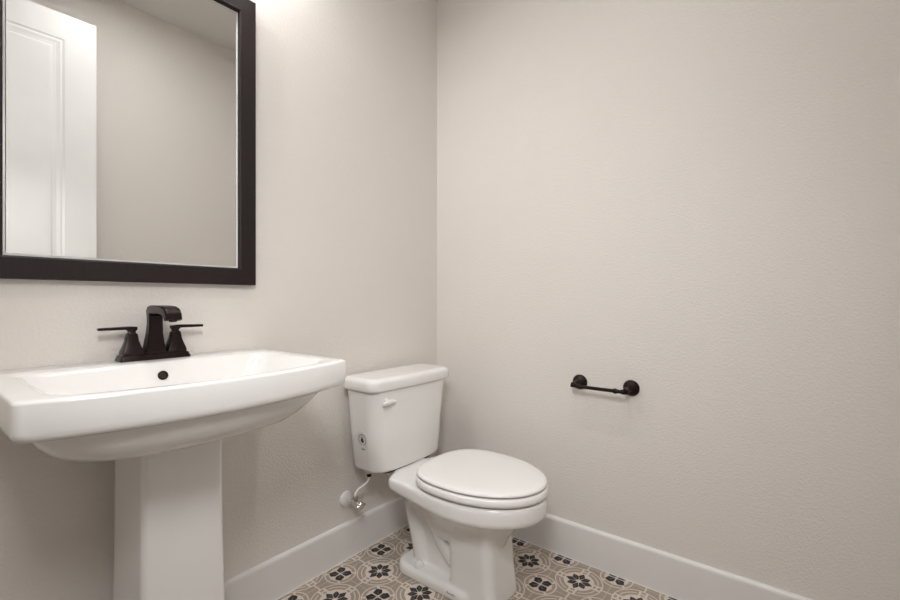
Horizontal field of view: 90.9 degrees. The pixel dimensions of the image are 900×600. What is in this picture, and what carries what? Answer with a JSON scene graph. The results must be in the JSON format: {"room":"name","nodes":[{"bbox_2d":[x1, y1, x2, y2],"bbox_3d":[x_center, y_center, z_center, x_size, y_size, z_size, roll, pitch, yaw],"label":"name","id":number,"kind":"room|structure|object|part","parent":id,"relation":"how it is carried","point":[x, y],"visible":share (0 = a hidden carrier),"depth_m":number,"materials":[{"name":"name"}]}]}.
{"room":"bathroom","nodes":[
{"label":"bathroom","id":0,"kind":"room"},
{"bbox_2d":[0,0,436,599],"bbox_3d":[-0.693,-0.369,1.438,0.100,2.740,1.900,0,0,38],"label":"wall","id":1,"kind":"structure","parent":0,"point":[346,90],"depth_m":1.55,"materials":[{"name":"beige paint"}]},
{"bbox_2d":[0,0,255,284],"bbox_3d":[-0.821,-0.496,1.175,0.026,0.898,0.622,0,0,38],"label":"wall mirror","id":2,"kind":"object","parent":1,"relation":"attached to","point":[128,127],"visible":1,"depth_m":1.16,"materials":[{"name":"brown wood"}]},
{"bbox_2d":[224,496,408,599],"bbox_3d":[-0.617,0.931,1.442,0.013,0.139,1.800,0,0,38],"label":"baseboard","id":3,"kind":"structure","parent":1,"relation":"attached to","point":[277,576],"depth_m":1.60,"materials":[{"name":"white wood"}]},
{"bbox_2d":[339,471,370,509],"bbox_3d":[-0.357,0.722,1.698,0.103,0.164,0.084,0,0,38],"label":"shutoff valve","id":4,"kind":"object","parent":1,"relation":"attached to","point":[347,498],"visible":0.96,"depth_m":1.69,"materials":[{"name":"plastic"}]},
{"bbox_3d":[-0.337,0.773,1.668,0.017,0.031,0.042,0,0,38],"label":"valve handle","id":5,"kind":"part","parent":4,"relation":"part of","materials":[{"name":"silver metal"}]},
{"bbox_2d":[278,525,676,599],"bbox_3d":[0.063,1.026,0.903,1.950,0.050,2.000,0,0,38],"label":"floor","id":6,"kind":"structure","parent":0,"point":[374,573],"depth_m":1.57,"materials":[{"name":"tile"}]},
{"bbox_2d":[0,348,345,599],"bbox_3d":[-0.620,0.578,1.034,0.514,0.846,0.628,0,0,38],"label":"pedestal sink","id":7,"kind":"object","parent":6,"relation":"on","point":[163,423],"visible":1,"depth_m":0.97,"materials":[{"name":"white ceramic"}]},
{"bbox_2d":[97,305,202,362],"bbox_3d":[-0.742,0.084,1.142,0.164,0.142,0.242,0,0,38],"label":"faucet","id":8,"kind":"object","parent":7,"relation":"on","point":[154,347],"visible":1,"depth_m":1.16,"materials":[{"name":"black metal"}]},
{"bbox_3d":[-0.835,0.072,1.113,0.017,0.010,0.082,0,0,38],"label":"lever","id":9,"kind":"part","parent":8,"relation":"part of","materials":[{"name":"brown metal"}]},
{"bbox_3d":[-0.817,0.106,1.137,0.040,0.062,0.045,0,0,38],"label":"handle","id":10,"kind":"part","parent":8,"relation":"part of","materials":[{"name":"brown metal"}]},
{"bbox_3d":[-0.785,0.145,1.176,0.054,0.019,0.161,0,0,38],"label":"plate","id":11,"kind":"part","parent":8,"relation":"part of","materials":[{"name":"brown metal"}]},
{"bbox_3d":[-0.740,0.075,1.140,0.156,0.124,0.050,0,0,38],"label":"spout","id":12,"kind":"part","parent":8,"relation":"part of","materials":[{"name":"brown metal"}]},
{"bbox_3d":[-0.754,0.106,1.216,0.040,0.062,0.045,0,0,38],"label":"handle","id":13,"kind":"part","parent":8,"relation":"part of","materials":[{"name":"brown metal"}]},
{"bbox_3d":[-0.736,0.072,1.239,0.017,0.010,0.082,0,0,38],"label":"lever","id":14,"kind":"part","parent":8,"relation":"part of","materials":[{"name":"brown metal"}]},
{"bbox_2d":[0,348,345,461],"bbox_3d":[-0.620,0.230,1.034,0.514,0.150,0.628,0,0,38],"label":"basin","id":15,"kind":"object","parent":7,"relation":"in","point":[103,410],"depth_m":0.86,"materials":[{"name":"white ceramic"}]},
{"bbox_2d":[344,364,548,599],"bbox_3d":[0.013,0.643,1.615,0.734,0.716,0.453,0,0,38],"label":"toilet","id":16,"kind":"object","parent":6,"relation":"on","point":[464,507],"visible":1,"depth_m":1.55,"materials":[{"name":"white porcelain"},{"name":"plastic"}]},
{"bbox_3d":[-0.229,0.369,1.608,0.040,0.024,0.070,0,0,38],"label":"flush lever","id":17,"kind":"part","parent":16,"relation":"part of","materials":[{"name":"plastic"}]},
{"bbox_3d":[-0.202,0.483,1.783,0.182,0.312,0.426,0,0,38],"label":"tank","id":18,"kind":"part","parent":16,"relation":"part of","materials":[{"name":"white ceramic"}]},
{"bbox_3d":[-0.198,0.308,1.782,0.196,0.047,0.453,0,0,38],"label":"tank lid","id":19,"kind":"part","parent":16,"relation":"part of","materials":[{"name":"white ceramic"}]},
{"bbox_3d":[0.117,0.588,1.518,0.440,0.015,0.370,0,0,38],"label":"seat lid","id":20,"kind":"part","parent":16,"relation":"part of","materials":[{"name":"plastic"}]},
{"bbox_3d":[0.117,0.613,1.517,0.448,0.026,0.380,0,0,38],"label":"seat","id":21,"kind":"part","parent":16,"relation":"part of","materials":[{"name":"plastic"}]},
{"bbox_2d":[437,0,899,599],"bbox_3d":[0.653,-0.369,1.647,1.950,2.740,0.100,0,0,38],"label":"wall","id":22,"kind":"structure","parent":0,"point":[695,203],"depth_m":1.48,"materials":[{"name":"beige paint"}]},
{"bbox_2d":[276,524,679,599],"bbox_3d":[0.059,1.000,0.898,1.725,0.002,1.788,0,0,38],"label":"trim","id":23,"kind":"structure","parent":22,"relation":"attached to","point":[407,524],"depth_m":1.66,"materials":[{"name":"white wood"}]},
{"bbox_2d":[570,374,639,395],"bbox_3d":[0.553,0.315,1.617,0.248,0.058,0.072,0,0,38],"label":"paper holder","id":24,"kind":"object","parent":22,"relation":"attached to","point":[630,387],"visible":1,"depth_m":1.58,"materials":[{"name":"black metal"}]},
{"bbox_3d":[0.479,0.315,1.677,0.058,0.058,0.071,0,0,38],"label":"mount post","id":25,"kind":"part","parent":24,"relation":"part of","materials":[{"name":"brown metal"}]},
{"bbox_3d":[0.628,0.315,1.559,0.058,0.058,0.071,0,0,38],"label":"mount post","id":26,"kind":"part","parent":24,"relation":"part of","materials":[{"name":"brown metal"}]},
{"bbox_2d":[512,513,811,599],"bbox_3d":[0.618,0.931,1.603,1.750,0.139,0.013,0,0,38],"label":"baseboard","id":27,"kind":"structure","parent":22,"relation":"attached to","point":[681,578],"depth_m":1.54,"materials":[{"name":"white wood"}]}
]}

